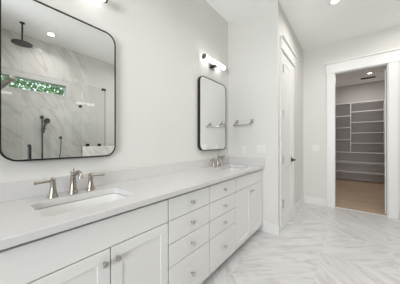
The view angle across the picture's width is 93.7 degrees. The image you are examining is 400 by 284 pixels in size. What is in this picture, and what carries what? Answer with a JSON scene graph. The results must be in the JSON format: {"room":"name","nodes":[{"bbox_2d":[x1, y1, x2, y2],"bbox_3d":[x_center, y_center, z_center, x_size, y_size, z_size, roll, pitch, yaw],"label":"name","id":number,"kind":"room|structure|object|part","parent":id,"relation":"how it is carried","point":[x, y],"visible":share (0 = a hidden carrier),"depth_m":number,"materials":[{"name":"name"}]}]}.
{"room":"bathroom","nodes":[
{"label":"bathroom","id":0,"kind":"room"},
{"bbox_2d":[0,0,227,182],"bbox_3d":[-0.994,-0.312,1.192,0.120,3.050,4.667,0,0,38],"label":"wall","id":1,"kind":"structure","parent":0,"point":[161,44],"depth_m":1.79,"materials":[{"name":"paint"}]},
{"bbox_2d":[0,0,115,161],"bbox_3d":[-0.863,-0.359,1.227,0.038,0.934,0.624,0,0,38],"label":"wall mirror","id":2,"kind":"object","parent":1,"relation":"attached to","point":[58,69],"visible":1,"depth_m":1.15,"materials":[{"name":"black mirror"}]},
{"bbox_2d":[0,156,228,202],"bbox_3d":[-0.343,0.271,1.896,0.020,0.100,2.511,0,0,38],"label":"backsplash","id":3,"kind":"structure","parent":1,"relation":"attached to","point":[10,191],"depth_m":1.37,"materials":[{"name":"stone"}]},
{"bbox_2d":[198,76,225,150],"bbox_3d":[0.179,-0.359,2.536,0.038,0.934,0.624,0,0,38],"label":"wall mirror","id":4,"kind":"object","parent":1,"relation":"attached to","point":[211,94],"visible":1,"depth_m":2.48,"materials":[{"name":"black mirror"}]},
{"bbox_2d":[202,53,226,70],"bbox_3d":[0.190,-1.034,2.507,0.094,0.108,0.500,0,0,38],"label":"vanity light","id":5,"kind":"object","parent":1,"relation":"attached to","point":[213,64],"visible":1,"depth_m":2.48,"materials":[{"name":"white glass"}]},
{"bbox_3d":[0.124,-1.055,2.402,0.058,0.058,0.226,0,0,38],"label":"lamp shade","id":6,"kind":"part","parent":5,"relation":"part of","materials":[{"name":"white glass"}]},
{"bbox_3d":[0.277,-1.055,2.594,0.058,0.058,0.226,0,0,38],"label":"lamp shade","id":7,"kind":"part","parent":5,"relation":"part of","materials":[{"name":"white glass"}]},
{"bbox_2d":[228,0,280,233],"bbox_3d":[0.757,-0.312,2.703,0.740,3.050,0.120,0,0,38],"label":"wall","id":8,"kind":"structure","parent":0,"point":[253,37],"depth_m":2.59,"materials":[{"name":"paint"}]},
{"bbox_2d":[233,119,253,125],"bbox_3d":[0.613,-0.275,2.666,0.284,0.094,0.118,0,0,38],"label":"towel bar","id":9,"kind":"object","parent":8,"relation":"attached to","point":[252,120],"visible":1,"depth_m":2.63,"materials":[{"name":"metal"}]},
{"bbox_2d":[241,145,245,153],"bbox_3d":[0.633,0.108,2.720,0.072,0.116,0.008,0,0,38],"label":"wall outlet","id":10,"kind":"object","parent":8,"relation":"attached to","point":[243,147],"visible":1,"depth_m":2.72,"materials":[{"name":"white plastic"}]},
{"bbox_2d":[257,145,264,153],"bbox_3d":[0.831,0.098,2.562,0.118,0.116,0.008,0,0,38],"label":"light switch","id":11,"kind":"object","parent":8,"relation":"attached to","point":[260,148],"visible":1,"depth_m":2.56,"materials":[{"name":"white plastic"}]},
{"bbox_2d":[263,221,278,235],"bbox_3d":[0.934,1.143,2.476,0.210,0.140,0.015,0,0,38],"label":"baseboard","id":12,"kind":"structure","parent":8,"relation":"attached to","point":[270,228],"depth_m":2.47,"materials":[{"name":"paint"}]},
{"bbox_2d":[281,7,302,205],"bbox_3d":[1.571,-0.312,3.227,0.120,3.050,1.713,0,0,38],"label":"wall","id":13,"kind":"structure","parent":0,"point":[286,29],"depth_m":3.34,"materials":[{"name":"paint"}]},
{"bbox_2d":[280,34,296,232],"bbox_3d":[1.290,-0.104,2.836,0.168,2.635,0.815,0,0,38],"label":"trim","id":14,"kind":"structure","parent":13,"relation":"attached to","point":[286,49],"depth_m":2.54,"materials":[{"name":"paint"}]},
{"bbox_2d":[283,54,295,228],"bbox_3d":[1.318,-0.009,2.783,0.097,2.427,0.587,0,0,38],"label":"door","id":15,"kind":"structure","parent":13,"relation":"in","point":[288,159],"depth_m":2.80,"materials":[{"name":"paint"}]},
{"bbox_2d":[294,196,303,214],"bbox_3d":[1.825,1.143,3.439,0.015,0.140,0.825,0,0,38],"label":"baseboard","id":16,"kind":"structure","parent":13,"relation":"attached to","point":[300,202],"depth_m":3.33,"materials":[{"name":"paint"}]},
{"bbox_2d":[202,178,399,283],"bbox_3d":[1.858,1.243,2.272,3.240,0.060,9.910,0,0,38],"label":"floor","id":17,"kind":"structure","parent":0,"point":[319,244],"depth_m":2.14,"materials":[{"name":"tile"}]},
{"bbox_2d":[0,199,167,283],"bbox_3d":[-0.643,0.785,1.073,0.572,0.855,0.766,0,0,38],"label":"base cabinet","id":18,"kind":"object","parent":17,"relation":"on","point":[131,246],"visible":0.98,"depth_m":0.88,"materials":[{"name":"paint"}]},
{"bbox_3d":[-0.567,0.818,0.773,0.020,0.595,0.384,0,0,38],"label":"door","id":19,"kind":"part","parent":18,"relation":"part of","materials":[{"name":"paint"}]},
{"bbox_3d":[-0.446,0.579,0.885,0.030,0.028,0.028,0,0,38],"label":"knob","id":20,"kind":"part","parent":18,"relation":"part of","materials":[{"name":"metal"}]},
{"bbox_3d":[-0.406,0.579,0.935,0.030,0.028,0.028,0,0,38],"label":"knob","id":21,"kind":"part","parent":18,"relation":"part of","materials":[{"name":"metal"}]},
{"bbox_2d":[0,163,264,250],"bbox_3d":[-0.129,0.339,1.726,0.567,0.035,2.511,0,0,38],"label":"countertop","id":22,"kind":"structure","parent":18,"relation":"on","point":[20,223],"depth_m":1.04,"materials":[{"name":"stone"}]},
{"bbox_2d":[34,168,104,197],"bbox_3d":[-0.753,0.241,1.142,0.164,0.159,0.375,0,0,38],"label":"faucet","id":23,"kind":"object","parent":22,"relation":"on","point":[73,188],"visible":1,"depth_m":1.16,"materials":[{"name":"silver metal"}]},
{"bbox_3d":[-0.880,0.226,1.057,0.018,0.018,0.082,0,0,30],"label":"lever","id":24,"kind":"part","parent":23,"relation":"part of","materials":[{"name":"silver metal"}]},
{"bbox_3d":[-0.859,0.264,1.096,0.052,0.114,0.052,0,0,38],"label":"handle","id":25,"kind":"part","parent":23,"relation":"part of","materials":[{"name":"silver metal"}]},
{"bbox_3d":[-0.741,0.194,1.133,0.134,0.050,0.027,0,0,38],"label":"spout","id":26,"kind":"part","parent":23,"relation":"part of","materials":[{"name":"silver metal"}]},
{"bbox_3d":[-0.732,0.264,1.256,0.052,0.114,0.052,0,0,38],"label":"handle","id":27,"kind":"part","parent":23,"relation":"part of","materials":[{"name":"silver metal"}]},
{"bbox_2d":[35,193,126,215],"bbox_3d":[-0.629,0.430,1.056,0.317,0.145,0.487,0,0,38],"label":"sink","id":28,"kind":"object","parent":22,"relation":"in","point":[75,205],"visible":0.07,"depth_m":1.13,"materials":[{"name":"ceramic"}]},
{"bbox_2d":[210,155,226,166],"bbox_3d":[0.281,0.241,2.441,0.164,0.159,0.375,0,0,38],"label":"faucet","id":29,"kind":"object","parent":22,"relation":"on","point":[222,156],"visible":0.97,"depth_m":2.46,"materials":[{"name":"silver metal"}]},
{"bbox_2d":[222,168,241,170],"bbox_3d":[0.404,0.430,2.356,0.317,0.145,0.487,0,0,38],"label":"sink","id":30,"kind":"object","parent":22,"relation":"in","point":[231,169],"visible":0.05,"depth_m":2.56,"materials":[{"name":"ceramic"}]},
{"bbox_2d":[229,156,264,165],"bbox_3d":[0.654,0.271,2.695,0.547,0.100,0.020,0,0,38],"label":"side splash","id":31,"kind":"object","parent":22,"relation":"on","point":[236,160],"visible":0.94,"depth_m":2.67,"materials":[{"name":"stone"}]},
{"bbox_3d":[-0.329,0.818,1.072,0.020,0.595,0.368,0,0,38],"label":"door","id":32,"kind":"part","parent":18,"relation":"part of","materials":[{"name":"paint"}]},
{"bbox_2d":[164,186,208,283],"bbox_3d":[-0.263,0.785,1.551,0.572,0.855,0.453,0,0,38],"label":"base cabinet","id":33,"kind":"object","parent":17,"relation":"on","point":[188,213],"visible":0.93,"depth_m":1.37,"materials":[{"name":"paint"}]},
{"bbox_3d":[-0.070,0.443,1.398,0.020,0.142,0.445,0,0,38],"label":"drawer","id":34,"kind":"part","parent":33,"relation":"part of","materials":[{"name":"paint"}]},
{"bbox_3d":[-0.070,0.594,1.398,0.020,0.148,0.445,0,0,38],"label":"drawer","id":35,"kind":"part","parent":33,"relation":"part of","materials":[{"name":"paint"}]},
{"bbox_3d":[-0.070,0.748,1.398,0.020,0.148,0.445,0,0,38],"label":"drawer","id":36,"kind":"part","parent":33,"relation":"part of","materials":[{"name":"paint"}]},
{"bbox_3d":[-0.070,0.972,1.398,0.020,0.287,0.445,0,0,38],"label":"drawer","id":37,"kind":"part","parent":33,"relation":"part of","materials":[{"name":"paint"}]},
{"bbox_2d":[202,178,235,282],"bbox_3d":[0.025,0.785,1.913,0.572,0.855,0.468,0,0,38],"label":"base cabinet","id":38,"kind":"object","parent":17,"relation":"on","point":[222,195],"visible":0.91,"depth_m":1.72,"materials":[{"name":"paint"}]},
{"bbox_3d":[0.218,0.748,1.760,0.020,0.148,0.460,0,0,38],"label":"drawer","id":39,"kind":"part","parent":38,"relation":"part of","materials":[{"name":"paint"}]},
{"bbox_3d":[0.218,0.443,1.760,0.020,0.142,0.460,0,0,38],"label":"drawer","id":40,"kind":"part","parent":38,"relation":"part of","materials":[{"name":"paint"}]},
{"bbox_3d":[0.218,0.594,1.760,0.020,0.148,0.460,0,0,38],"label":"drawer","id":41,"kind":"part","parent":38,"relation":"part of","materials":[{"name":"paint"}]},
{"bbox_3d":[0.218,0.972,1.760,0.020,0.287,0.460,0,0,38],"label":"drawer","id":42,"kind":"part","parent":38,"relation":"part of","materials":[{"name":"paint"}]},
{"bbox_2d":[230,170,261,255],"bbox_3d":[0.406,0.785,2.391,0.572,0.855,0.750,0,0,38],"label":"base cabinet","id":43,"kind":"object","parent":17,"relation":"on","point":[248,186],"visible":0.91,"depth_m":2.18,"materials":[{"name":"paint"}]},
{"bbox_3d":[0.482,0.818,2.092,0.020,0.595,0.368,0,0,38],"label":"door","id":44,"kind":"part","parent":43,"relation":"part of","materials":[{"name":"paint"}]},
{"bbox_3d":[0.715,0.818,2.384,0.020,0.595,0.368,0,0,38],"label":"door","id":45,"kind":"part","parent":43,"relation":"part of","materials":[{"name":"paint"}]},
{"bbox_2d":[336,207,385,215],"bbox_3d":[2.786,1.210,3.278,0.682,0.006,0.030,0,0,38],"label":"threshold","id":46,"kind":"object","parent":17,"relation":"on","point":[336,207],"depth_m":3.26,"materials":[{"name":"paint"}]},
{"bbox_2d":[205,0,399,86],"bbox_3d":[1.858,-1.887,2.272,3.240,0.100,9.910,0,0,38],"label":"ceiling","id":47,"kind":"structure","parent":0,"point":[315,23],"depth_m":2.75,"materials":[{"name":"paint"}]},
{"bbox_2d":[329,0,340,4],"bbox_3d":[1.755,-1.831,2.438,0.132,0.010,0.132,0,0,38],"label":"recessed light","id":48,"kind":"object","parent":47,"relation":"in","point":[331,2],"visible":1,"depth_m":2.45,"materials":[{"name":"white plastic"}]},
{"bbox_2d":[303,25,399,219],"bbox_3d":[3.045,-0.312,3.073,2.380,3.050,0.120,0,0,38],"label":"wall","id":49,"kind":"structure","parent":0,"point":[315,59],"depth_m":3.58,"materials":[{"name":"paint"}]},
{"bbox_2d":[304,196,325,205],"bbox_3d":[2.227,1.143,3.637,0.367,0.140,0.015,0,0,38],"label":"baseboard","id":50,"kind":"structure","parent":49,"relation":"attached to","point":[307,199],"depth_m":3.62,"materials":[{"name":"paint"}]},
{"bbox_2d":[312,145,318,150],"bbox_3d":[2.241,0.113,3.629,0.118,0.116,0.008,0,0,38],"label":"light switch","id":51,"kind":"object","parent":49,"relation":"attached to","point":[314,147],"visible":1,"depth_m":3.63,"materials":[{"name":"white plastic"}]},
{"bbox_2d":[325,47,399,219],"bbox_3d":[2.773,-0.126,3.261,0.990,2.678,0.164,0,0,38],"label":"trim","id":52,"kind":"structure","parent":49,"relation":"attached to","point":[390,59],"depth_m":3.04,"materials":[{"name":"paint"}]},
{"bbox_2d":[385,69,385,213],"bbox_3d":[3.412,-0.009,3.172,0.646,2.420,0.097,0,0,-13],"label":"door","id":53,"kind":"structure","parent":49,"relation":"in","point":[385,69],"depth_m":3.14,"materials":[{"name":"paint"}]},
{"bbox_2d":[336,80,384,182],"bbox_3d":[5.219,-0.312,5.854,2.100,3.050,0.120,0,0,38],"label":"wall","id":54,"kind":"structure","parent":0,"point":[370,91],"depth_m":5.91,"materials":[{"name":"paint"}]},
{"bbox_2d":[336,99,384,175],"bbox_3d":[5.069,-0.107,5.666,2.096,2.209,0.359,0,0,38],"label":"closet shelving","id":55,"kind":"object","parent":54,"relation":"attached to","point":[382,110],"visible":0.71,"depth_m":5.68,"materials":[{"name":"paint"}]},
{"bbox_3d":[5.069,0.914,5.666,2.096,0.026,0.359,0,0,38],"label":"shelf","id":56,"kind":"part","parent":55,"relation":"part of","materials":[{"name":"paint"}]},
{"bbox_3d":[5.069,0.614,5.666,2.096,0.026,0.359,0,0,38],"label":"shelf","id":57,"kind":"part","parent":55,"relation":"part of","materials":[{"name":"paint"}]},
{"bbox_3d":[5.069,0.321,5.666,2.096,0.026,0.359,0,0,38],"label":"shelf","id":58,"kind":"part","parent":55,"relation":"part of","materials":[{"name":"paint"}]},
{"bbox_3d":[5.069,-1.199,5.666,2.096,0.026,0.359,0,0,38],"label":"shelf","id":59,"kind":"part","parent":55,"relation":"part of","materials":[{"name":"paint"}]},
{"bbox_3d":[5.047,0.036,5.683,0.729,0.026,0.359,0,0,38],"label":"shelf","id":60,"kind":"part","parent":55,"relation":"part of","materials":[{"name":"paint"}]},
{"bbox_3d":[5.047,-0.274,5.683,0.729,0.026,0.359,0,0,38],"label":"shelf","id":61,"kind":"part","parent":55,"relation":"part of","materials":[{"name":"paint"}]},
{"bbox_3d":[5.047,-0.594,5.683,0.729,0.026,0.359,0,0,38],"label":"shelf","id":62,"kind":"part","parent":55,"relation":"part of","materials":[{"name":"paint"}]},
{"bbox_3d":[5.047,-0.919,5.683,0.729,0.026,0.359,0,0,38],"label":"shelf","id":63,"kind":"part","parent":55,"relation":"part of","materials":[{"name":"paint"}]}
]}

